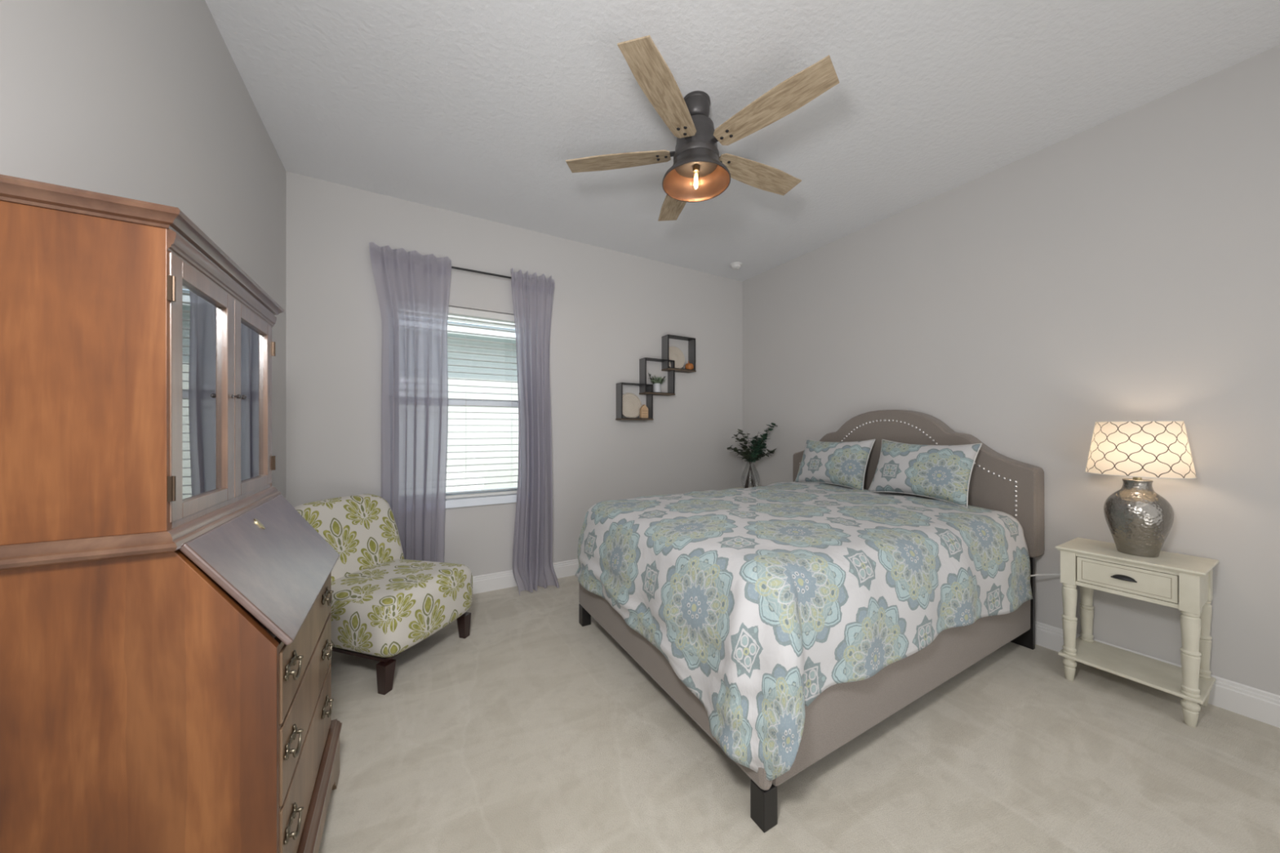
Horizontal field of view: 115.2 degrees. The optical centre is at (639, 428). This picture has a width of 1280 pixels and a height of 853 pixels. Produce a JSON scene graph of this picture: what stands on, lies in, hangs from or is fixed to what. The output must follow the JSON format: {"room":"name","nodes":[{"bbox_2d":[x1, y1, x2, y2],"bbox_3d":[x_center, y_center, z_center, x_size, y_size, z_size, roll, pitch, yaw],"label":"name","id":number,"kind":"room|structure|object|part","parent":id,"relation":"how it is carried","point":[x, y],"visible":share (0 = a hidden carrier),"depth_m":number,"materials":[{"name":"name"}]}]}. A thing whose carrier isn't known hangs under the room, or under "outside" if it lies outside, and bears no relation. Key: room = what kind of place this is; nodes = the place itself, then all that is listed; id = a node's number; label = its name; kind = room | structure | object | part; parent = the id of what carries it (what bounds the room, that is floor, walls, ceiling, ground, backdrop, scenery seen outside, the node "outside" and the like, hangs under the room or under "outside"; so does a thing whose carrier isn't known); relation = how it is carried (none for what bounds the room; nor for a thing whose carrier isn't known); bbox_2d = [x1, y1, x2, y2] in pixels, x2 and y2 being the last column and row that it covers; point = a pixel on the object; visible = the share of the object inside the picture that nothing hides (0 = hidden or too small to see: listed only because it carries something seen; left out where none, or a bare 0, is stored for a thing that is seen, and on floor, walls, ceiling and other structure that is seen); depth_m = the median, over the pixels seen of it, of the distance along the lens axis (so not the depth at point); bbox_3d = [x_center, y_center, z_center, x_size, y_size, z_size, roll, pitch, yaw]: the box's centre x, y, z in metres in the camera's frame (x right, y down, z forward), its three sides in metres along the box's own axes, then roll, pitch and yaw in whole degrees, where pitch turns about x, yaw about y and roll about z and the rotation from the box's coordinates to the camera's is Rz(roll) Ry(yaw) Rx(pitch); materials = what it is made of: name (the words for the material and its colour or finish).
{"room":"bedroom","nodes":[
{"label":"bedroom","id":0,"kind":"room"},
{"bbox_2d":[0,0,285,498],"bbox_3d":[-1.128,-0.181,0.485,0.150,2.863,4.660,0,0,-30],"label":"wall","id":1,"kind":"structure","parent":0,"point":[145,100],"depth_m":1.21,"materials":[{"name":"paint"}]},
{"bbox_2d":[285,171,742,576],"bbox_3d":[-0.585,-0.181,3.563,4.145,2.863,0.150,0,0,-30],"label":"wall","id":2,"kind":"structure","parent":0,"point":[612,310],"depth_m":3.35,"materials":[{"name":"paint"}]},
{"bbox_2d":[451,266,511,279],"bbox_3d":[-1.263,-1.167,3.037,1.245,0.055,0.092,0,0,-30],"label":"curtain rod","id":3,"kind":"object","parent":2,"relation":"attached to","point":[452,267],"visible":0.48,"depth_m":3.03,"materials":[{"name":"black metal"}]},
{"bbox_2d":[368,242,451,562],"bbox_3d":[-1.576,0.001,2.811,0.497,2.486,0.095,0,0,-30],"label":"curtain","id":4,"kind":"object","parent":3,"relation":"hanging from","point":[413,287],"visible":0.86,"depth_m":2.84,"materials":[{"name":"fabric"}]},
{"bbox_2d":[510,267,559,595],"bbox_3d":[-0.820,0.001,3.189,0.371,2.482,0.209,0,0,-30],"label":"curtain","id":5,"kind":"object","parent":3,"relation":"hanging from","point":[532,295],"visible":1,"depth_m":3.23,"materials":[{"name":"fabric"}]},
{"bbox_2d":[444,315,518,508],"bbox_3d":[-1.336,-0.167,3.109,1.000,1.497,0.165,0,0,-30],"label":"window","id":6,"kind":"structure","parent":2,"relation":"in","point":[508,498],"depth_m":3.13,"materials":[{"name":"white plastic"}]},
{"bbox_3d":[-1.327,0.552,3.094,1.000,0.059,0.130,0,0,-30],"label":"sill","id":7,"kind":"part","parent":6,"relation":"part of","materials":[{"name":"white plastic"}]},
{"bbox_2d":[445,306,518,498],"bbox_3d":[-1.332,-0.196,3.102,0.944,1.431,0.058,0,0,-30],"label":"window blind","id":8,"kind":"object","parent":6,"relation":"attached to","point":[454,311],"visible":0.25,"depth_m":3.14,"materials":[{"name":"white plastic"}]},
{"bbox_3d":[-1.332,0.509,3.103,0.940,0.022,0.050,0,0,-30],"label":"rail","id":9,"kind":"part","parent":8,"relation":"part of","materials":[{"name":"white plastic"}]},
{"bbox_3d":[-1.361,-0.203,3.154,0.870,0.057,0.062,0,0,-30],"label":"sash","id":10,"kind":"part","parent":6,"relation":"part of","materials":[{"name":"white plastic"}]},
{"bbox_2d":[472,559,578,594],"bbox_3d":[-0.544,1.185,3.491,3.845,0.130,0.016,0,0,-30],"label":"baseboard","id":11,"kind":"structure","parent":2,"relation":"attached to","point":[502,580],"depth_m":3.19,"materials":[{"name":"white wood"}]},
{"bbox_2d":[615,334,696,420],"bbox_3d":[0.165,-0.485,3.835,0.822,0.810,0.117,0,0,-30],"label":"wall shelf","id":12,"kind":"object","parent":2,"relation":"attached to","point":[646,389],"visible":1,"depth_m":3.82,"materials":[{"name":"black wood"}]},
{"bbox_3d":[-0.189,-0.249,3.639,0.005,0.312,0.106,0,0,-30],"label":"plate","id":13,"kind":"part","parent":12,"relation":"part of","materials":[{"name":"black wood"}]},
{"bbox_2d":[622,392,641,417],"bbox_3d":[-0.079,-0.212,3.700,0.240,0.237,0.085,0,0,-30],"label":"plate","id":14,"kind":"object","parent":12,"relation":"on","point":[632,404],"visible":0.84,"depth_m":3.72,"materials":[{"name":"beige ceramic"}]},
{"bbox_3d":[-0.050,-0.251,3.714,0.322,0.318,0.114,0,0,-30],"label":"box frame","id":15,"kind":"part","parent":12,"relation":"part of","materials":[{"name":"black wood"}]},
{"bbox_3d":[0.023,-0.490,3.760,0.005,0.312,0.106,0,0,-30],"label":"plate","id":16,"kind":"part","parent":12,"relation":"part of","materials":[{"name":"black wood"}]},
{"bbox_2d":[640,404,648,417],"bbox_3d":[0.037,-0.159,3.730,0.072,0.129,0.036,0,0,-30],"label":"wooden house","id":17,"kind":"object","parent":12,"relation":"on","point":[643,410],"visible":0.88,"depth_m":3.71,"materials":[{"name":"brown wood"}]},
{"bbox_3d":[0.086,-0.249,3.796,0.005,0.312,0.106,0,0,-30],"label":"plate","id":18,"kind":"part","parent":12,"relation":"part of","materials":[{"name":"black wood"}]},
{"bbox_2d":[648,373,665,392],"bbox_3d":[0.165,-0.430,3.832,0.202,0.189,0.098,0,0,-30],"label":"potted succulent","id":19,"kind":"object","parent":12,"relation":"on","point":[656,384],"visible":0.98,"depth_m":3.81,"materials":[{"name":"green plant"}]},
{"bbox_3d":[0.162,-0.492,3.835,0.322,0.318,0.114,0,0,-30],"label":"box frame","id":20,"kind":"part","parent":12,"relation":"part of","materials":[{"name":"black wood"}]},
{"bbox_3d":[0.238,-0.729,3.883,0.005,0.312,0.106,0,0,-30],"label":"plate","id":21,"kind":"part","parent":12,"relation":"part of","materials":[{"name":"black wood"}]},
{"bbox_3d":[0.298,-0.490,3.917,0.005,0.312,0.106,0,0,-30],"label":"plate","id":22,"kind":"part","parent":12,"relation":"part of","materials":[{"name":"black wood"}]},
{"bbox_2d":[668,346,684,368],"bbox_3d":[0.348,-0.690,3.943,0.236,0.233,0.085,0,0,-30],"label":"plate","id":23,"kind":"object","parent":12,"relation":"on","point":[675,353],"visible":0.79,"depth_m":3.97,"materials":[{"name":"beige ceramic"}]},
{"bbox_3d":[0.378,-0.731,3.958,0.322,0.318,0.114,0,0,-30],"label":"box frame","id":24,"kind":"part","parent":12,"relation":"part of","materials":[{"name":"black wood"}]},
{"bbox_2d":[684,360,693,369],"bbox_3d":[0.484,-0.622,3.992,0.081,0.095,0.081,0,0,-9],"label":"ornament","id":25,"kind":"object","parent":12,"relation":"on","point":[688,366],"visible":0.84,"depth_m":3.96,"materials":[{"name":"brown"}]},
{"bbox_3d":[0.513,-0.729,4.040,0.005,0.312,0.106,0,0,-30],"label":"plate","id":26,"kind":"part","parent":12,"relation":"part of","materials":[{"name":"black wood"}]},
{"bbox_2d":[653,382,660,392],"bbox_3d":[0.158,-0.381,3.830,0.076,0.092,0.076,0,0,-30],"label":"pot","id":27,"kind":"object","parent":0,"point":[656,386],"depth_m":3.80,"materials":[{"name":"grey ceramic"}]},
{"bbox_2d":[204,0,1279,281],"bbox_3d":[0.607,-1.673,1.474,4.145,0.120,4.960,0,0,-30],"label":"ceiling","id":28,"kind":"structure","parent":0,"point":[478,108],"depth_m":1.93,"materials":[{"name":"paint"}]},
{"bbox_2d":[565,35,839,221],"bbox_3d":[0.312,-1.395,2.014,1.242,0.434,1.283,0,0,-30],"label":"ceiling fan","id":29,"kind":"object","parent":28,"relation":"hanging from","point":[698,173],"visible":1,"depth_m":1.90,"materials":[{"name":"brown wood"}]},
{"bbox_3d":[-0.111,-1.363,2.071,0.531,0.029,0.145,0,0,9],"label":"blade","id":30,"kind":"part","parent":29,"relation":"part of","materials":[{"name":"brown wood"}]},
{"bbox_3d":[0.097,-1.363,1.657,0.145,0.029,0.531,0,0,27],"label":"blade","id":31,"kind":"part","parent":29,"relation":"part of","materials":[{"name":"brown wood"}]},
{"bbox_3d":[0.218,-1.363,2.396,0.145,0.029,0.531,0,0,-9],"label":"blade","id":32,"kind":"part","parent":29,"relation":"part of","materials":[{"name":"brown wood"}]},
{"bbox_2d":[692,164,699,173],"bbox_3d":[0.277,-1.288,2.007,0.036,0.036,0.036,0,0,-30],"label":"socket","id":33,"kind":"object","parent":29,"relation":"attached to","point":[695,167],"depth_m":1.99,"materials":[{"name":"gold metal"}]},
{"bbox_2d":[662,147,730,202],"bbox_3d":[0.277,-1.268,2.007,0.334,0.113,0.334,0,0,-30],"label":"hood","id":34,"kind":"object","parent":29,"relation":"attached to","point":[696,175],"depth_m":2.05,"materials":[{"name":"brown metal"}]},
{"bbox_3d":[0.277,-1.299,2.007,0.212,0.008,0.212,0,0,-30],"label":"plate","id":35,"kind":"part","parent":29,"relation":"part of","materials":[{"name":"brown metal"}]},
{"bbox_3d":[0.629,-1.363,2.184,0.531,0.029,0.145,0,0,-27],"label":"blade","id":36,"kind":"part","parent":29,"relation":"part of","materials":[{"name":"brown wood"}]},
{"bbox_3d":[0.554,-1.363,1.727,0.145,0.029,0.531,0,0,-45],"label":"blade","id":37,"kind":"part","parent":29,"relation":"part of","materials":[{"name":"brown wood"}]},
{"bbox_2d":[729,262,742,270],"bbox_3d":[0.940,-1.588,3.978,0.116,0.050,0.116,0,0,-30],"label":"smoke detector","id":38,"kind":"object","parent":28,"relation":"attached to","point":[735,265],"visible":1,"depth_m":3.95,"materials":[{"name":"white plastic"}]},
{"bbox_2d":[318,574,1279,852],"bbox_3d":[0.607,1.300,1.474,4.145,0.100,4.960,0,0,-30],"label":"floor","id":39,"kind":"structure","parent":0,"point":[533,731],"depth_m":1.51,"materials":[{"name":"carpet"}]},
{"bbox_2d":[0,173,342,852],"bbox_3d":[-1.097,0.416,1.061,0.435,1.667,0.744,0,0,-30],"label":"secretary desk","id":40,"kind":"object","parent":39,"relation":"on","point":[166,645],"visible":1,"depth_m":0.76,"materials":[{"name":"brown wood"}]},
{"bbox_3d":[-1.014,-0.095,0.723,0.245,0.579,0.020,0,0,-30],"label":"panel","id":41,"kind":"part","parent":40,"relation":"part of","materials":[{"name":"brown wood"}]},
{"bbox_3d":[-0.945,0.726,0.763,0.405,0.988,0.022,0,0,-30],"label":"panel","id":42,"kind":"part","parent":40,"relation":"part of","materials":[{"name":"brown wood"}]},
{"bbox_3d":[-1.171,0.214,1.019,0.266,0.040,0.732,0,0,-30],"label":"waist moulding","id":43,"kind":"part","parent":40,"relation":"part of","materials":[{"name":"brown wood"}]},
{"bbox_3d":[-1.168,-0.400,1.020,0.272,0.035,0.744,0,0,-30],"label":"cornice","id":44,"kind":"part","parent":40,"relation":"part of","materials":[{"name":"brown wood"}]},
{"bbox_3d":[-0.997,-0.080,0.924,0.020,0.524,0.329,0,0,-30],"label":"door","id":45,"kind":"part","parent":40,"relation":"part of","materials":[{"name":"brown wood"}]},
{"bbox_3d":[-0.999,-0.078,0.923,0.003,0.464,0.245,0,0,-30],"label":"glass pane","id":46,"kind":"part","parent":40,"relation":"part of","materials":[{"name":"clear glass"}]},
{"bbox_3d":[-1.073,-0.362,1.074,0.024,0.041,0.688,0,0,-30],"label":"frieze moulding","id":47,"kind":"part","parent":40,"relation":"part of","materials":[{"name":"brown wood"}]},
{"bbox_3d":[-1.054,-0.085,1.063,0.018,0.012,0.012,0,0,-30],"label":"knob","id":48,"kind":"part","parent":40,"relation":"part of","materials":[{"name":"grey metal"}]},
{"bbox_3d":[-1.165,-0.078,1.215,0.003,0.464,0.251,0,0,-30],"label":"glass pane","id":49,"kind":"part","parent":40,"relation":"part of","materials":[{"name":"clear glass"}]},
{"bbox_3d":[-1.163,-0.080,1.216,0.020,0.524,0.335,0,0,-30],"label":"door","id":50,"kind":"part","parent":40,"relation":"part of","materials":[{"name":"brown wood"}]},
{"bbox_3d":[-0.989,0.343,1.126,0.173,0.239,0.688,0,0,-30],"label":"writing lid","id":51,"kind":"part","parent":40,"relation":"part of","materials":[{"name":"brown wood"}]},
{"bbox_3d":[-1.033,0.258,1.103,0.024,0.032,0.016,0,0,-30],"label":"keyhole plate","id":52,"kind":"part","parent":40,"relation":"part of","materials":[{"name":"gold metal"}]},
{"bbox_3d":[-0.793,0.910,0.935,0.020,0.053,0.106,0,0,-30],"label":"handle","id":53,"kind":"part","parent":40,"relation":"part of","materials":[{"name":"gold metal"}]},
{"bbox_3d":[-0.793,0.724,0.935,0.020,0.053,0.106,0,0,-30],"label":"handle","id":54,"kind":"part","parent":40,"relation":"part of","materials":[{"name":"gold metal"}]},
{"bbox_3d":[-0.793,0.549,0.935,0.020,0.053,0.106,0,0,-30],"label":"handle","id":55,"kind":"part","parent":40,"relation":"part of","materials":[{"name":"gold metal"}]},
{"bbox_3d":[-0.940,0.931,1.150,0.022,0.207,0.638,0,0,-30],"label":"drawer","id":56,"kind":"part","parent":40,"relation":"part of","materials":[{"name":"brown wood"}]},
{"bbox_3d":[-0.940,0.733,1.150,0.022,0.166,0.638,0,0,-30],"label":"drawer","id":57,"kind":"part","parent":40,"relation":"part of","materials":[{"name":"brown wood"}]},
{"bbox_3d":[-0.940,0.561,1.150,0.022,0.154,0.638,0,0,-30],"label":"drawer","id":58,"kind":"part","parent":40,"relation":"part of","materials":[{"name":"brown wood"}]},
{"bbox_3d":[-1.097,1.064,1.061,0.435,0.036,0.730,0,0,-30],"label":"moulding","id":59,"kind":"part","parent":40,"relation":"part of","materials":[{"name":"brown wood"}]},
{"bbox_3d":[-1.015,0.910,1.323,0.020,0.053,0.106,0,0,-30],"label":"handle","id":60,"kind":"part","parent":40,"relation":"part of","materials":[{"name":"gold metal"}]},
{"bbox_3d":[-1.015,0.724,1.323,0.020,0.053,0.106,0,0,-30],"label":"handle","id":61,"kind":"part","parent":40,"relation":"part of","materials":[{"name":"gold metal"}]},
{"bbox_3d":[-1.015,0.549,1.323,0.020,0.053,0.106,0,0,-30],"label":"handle","id":62,"kind":"part","parent":40,"relation":"part of","materials":[{"name":"gold metal"}]},
{"bbox_2d":[294,493,472,694],"bbox_3d":[-1.437,0.827,2.282,0.802,0.846,0.628,0,0,17],"label":"slipper chair","id":63,"kind":"object","parent":39,"relation":"on","point":[384,603],"visible":0.8,"depth_m":2.17,"materials":[{"name":"fabric"}]},
{"bbox_3d":[-1.679,0.717,2.356,0.296,0.626,0.600,0,0,17],"label":"backrest","id":64,"kind":"part","parent":63,"relation":"part of","materials":[{"name":"fabric"}]},
{"bbox_3d":[-1.211,1.181,1.939,0.060,0.138,0.060,0,0,17],"label":"leg","id":65,"kind":"part","parent":63,"relation":"part of","materials":[{"name":"black wood"}]},
{"bbox_3d":[-1.383,1.102,2.265,0.530,0.016,0.540,0,0,17],"label":"seat","id":66,"kind":"part","parent":63,"relation":"part of","materials":[{"name":"multicoloured fabric"}]},
{"bbox_3d":[-1.355,0.944,2.257,0.630,0.309,0.628,0,0,17],"label":"seat","id":67,"kind":"part","parent":63,"relation":"part of","materials":[{"name":"fabric"}]},
{"bbox_3d":[-1.058,1.181,2.440,0.060,0.138,0.060,0,0,17],"label":"leg","id":68,"kind":"part","parent":63,"relation":"part of","materials":[{"name":"black wood"}]},
{"bbox_2d":[578,409,1044,832],"bbox_3d":[0.941,0.554,2.500,2.212,1.392,1.666,0,0,-30],"label":"bed","id":69,"kind":"object","parent":39,"relation":"on","point":[842,712],"visible":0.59,"depth_m":1.96,"materials":[{"name":"grey fabric"}]},
{"bbox_3d":[-0.353,1.188,2.607,0.060,0.124,0.060,0,0,-30],"label":"leg","id":70,"kind":"part","parent":69,"relation":"part of","materials":[{"name":"black wood"}]},
{"bbox_3d":[0.012,0.998,1.947,0.050,0.265,1.580,0,0,-30],"label":"foot rail","id":71,"kind":"part","parent":69,"relation":"part of","materials":[{"name":"grey fabric"}]},
{"bbox_3d":[0.395,1.188,1.296,0.060,0.124,0.060,0,0,-30],"label":"leg","id":72,"kind":"part","parent":69,"relation":"part of","materials":[{"name":"black wood"}]},
{"bbox_3d":[1.301,0.990,1.801,2.045,0.280,0.050,0,0,-30],"label":"rail","id":73,"kind":"part","parent":69,"relation":"part of","materials":[{"name":"grey fabric"}]},
{"bbox_3d":[1.799,0.314,2.989,0.011,0.769,1.502,0,0,-30],"label":"nailhead trim","id":74,"kind":"part","parent":69,"relation":"part of","materials":[{"name":"silver metal"}]},
{"bbox_3d":[1.851,0.294,3.019,0.117,0.872,1.666,0,0,-30],"label":"headboard","id":75,"kind":"part","parent":69,"relation":"part of","materials":[{"name":"grey fabric"}]},
{"bbox_3d":[2.209,0.985,2.354,0.030,0.530,0.110,0,0,-30],"label":"headboard leg","id":76,"kind":"part","parent":69,"relation":"part of","materials":[{"name":"black wood"}]},
{"bbox_2d":[1030,573,1060,577],"bbox_3d":[2.234,0.800,2.234,0.310,0.049,0.023,0,0,8],"label":"power cord","id":77,"kind":"object","parent":69,"relation":"attached to","point":[1035,575],"visible":0.36,"depth_m":2.23,"materials":[{"name":"white plastic"}]},
{"bbox_3d":[0.920,0.727,2.464,2.020,0.383,1.460,0,0,-30],"label":"mattress","id":78,"kind":"object","parent":69,"relation":"on","visible":0},
{"bbox_2d":[575,481,1032,780],"bbox_3d":[0.823,0.754,2.398,2.061,0.661,1.718,0,0,-30],"label":"duvet","id":79,"kind":"object","parent":78,"relation":"on","point":[761,601],"visible":0.99,"depth_m":1.61,"materials":[{"name":"fabric"}]},
{"bbox_2d":[794,439,875,489],"bbox_3d":[1.504,0.265,3.184,0.228,0.382,0.596,0,0,-30],"label":"pillow","id":80,"kind":"object","parent":79,"relation":"on","point":[841,464],"visible":0.98,"depth_m":3.08,"materials":[{"name":"fabric"}]},
{"bbox_2d":[867,439,982,507],"bbox_3d":[1.818,0.265,2.637,0.228,0.382,0.596,0,0,-30],"label":"pillow","id":81,"kind":"object","parent":79,"relation":"on","point":[942,473],"visible":1,"depth_m":2.53,"materials":[{"name":"fabric"}]},
{"bbox_2d":[1055,537,1219,727],"bbox_3d":[2.348,0.920,1.937,0.341,0.660,0.445,0,0,-30],"label":"nightstand","id":82,"kind":"object","parent":39,"relation":"on","point":[1187,580],"visible":1,"depth_m":1.84,"materials":[{"name":"beige paint"}]},
{"bbox_3d":[2.144,0.929,2.029,0.054,0.642,0.054,0,0,-30],"label":"leg","id":83,"kind":"part","parent":82,"relation":"part of","materials":[{"name":"beige paint"}]},
{"bbox_3d":[2.374,0.929,2.160,0.054,0.642,0.054,0,0,-30],"label":"leg","id":84,"kind":"part","parent":82,"relation":"part of","materials":[{"name":"beige paint"}]},
{"bbox_3d":[2.209,0.681,1.858,0.021,0.022,0.078,0,0,-30],"label":"handle","id":85,"kind":"part","parent":82,"relation":"part of","materials":[{"name":"black metal"}]},
{"bbox_3d":[2.313,0.686,1.917,0.218,0.118,0.301,0,0,-30],"label":"drawer","id":86,"kind":"part","parent":82,"relation":"part of","materials":[{"name":"beige paint"}]},
{"bbox_2d":[1057,635,1215,704],"bbox_3d":[2.349,1.129,1.938,0.324,0.014,0.429,0,0,-30],"label":"shelf","id":87,"kind":"object","parent":82,"relation":"attached to","point":[1155,673],"depth_m":1.91,"materials":[{"name":"beige paint"}]},
{"bbox_2d":[1084,420,1197,557],"bbox_3d":[2.356,0.274,1.925,0.336,0.631,0.336,0,0,-33],"label":"table lamp","id":88,"kind":"object","parent":82,"relation":"on","point":[1140,520],"visible":1,"depth_m":1.85,"materials":[{"name":"silver metal"}]},
{"bbox_3d":[2.356,-0.035,1.925,0.268,0.004,0.268,0,0,-30],"label":"rim trim","id":89,"kind":"part","parent":88,"relation":"part of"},
{"bbox_3d":[2.356,0.090,1.925,0.332,0.250,0.332,0,0,-30],"label":"lamp shade","id":90,"kind":"part","parent":88,"relation":"part of","materials":[{"name":"beige fabric"}]},
{"bbox_3d":[2.356,0.215,1.925,0.336,0.004,0.336,0,0,-30],"label":"rim trim","id":91,"kind":"part","parent":88,"relation":"part of","materials":[{"name":"beige fabric"}]},
{"bbox_3d":[2.323,0.929,1.715,0.054,0.642,0.054,0,0,-30],"label":"leg","id":92,"kind":"part","parent":82,"relation":"part of","materials":[{"name":"beige paint"}]},
{"bbox_3d":[2.553,0.929,1.846,0.054,0.642,0.054,0,0,-30],"label":"leg","id":93,"kind":"part","parent":82,"relation":"part of","materials":[{"name":"beige paint"}]},
{"bbox_3d":[1.184,0.920,3.959,0.341,0.660,0.445,0,0,-30],"label":"nightstand","id":94,"kind":"object","parent":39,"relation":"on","visible":0},
{"bbox_2d":[741,461,759,488],"bbox_3d":[1.079,0.437,3.971,0.174,0.305,0.174,0,0,-30],"label":"glass vase","id":95,"kind":"object","parent":94,"relation":"on","point":[755,470],"visible":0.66,"depth_m":4.01,"materials":[{"name":"clear glass"}]},
{"bbox_2d":[726,422,777,488],"bbox_3d":[1.102,0.259,3.962,0.503,0.640,0.218,0,0,-4],"label":"eucalyptus stems","id":96,"kind":"object","parent":95,"relation":"in","point":[756,453],"visible":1,"depth_m":3.96,"materials":[{"name":"green plant"}]},
{"bbox_2d":[742,44,1279,695],"bbox_3d":[2.342,-0.181,2.464,0.150,2.863,4.660,0,0,-30],"label":"wall","id":97,"kind":"structure","parent":0,"point":[1126,267],"depth_m":2.16,"materials":[{"name":"paint"}]},
{"bbox_2d":[1035,621,1279,728],"bbox_3d":[2.270,1.185,2.423,0.016,0.130,4.660,0,0,-30],"label":"baseboard","id":98,"kind":"structure","parent":97,"relation":"attached to","point":[1263,706],"depth_m":1.80,"materials":[{"name":"white wood"}]}
]}

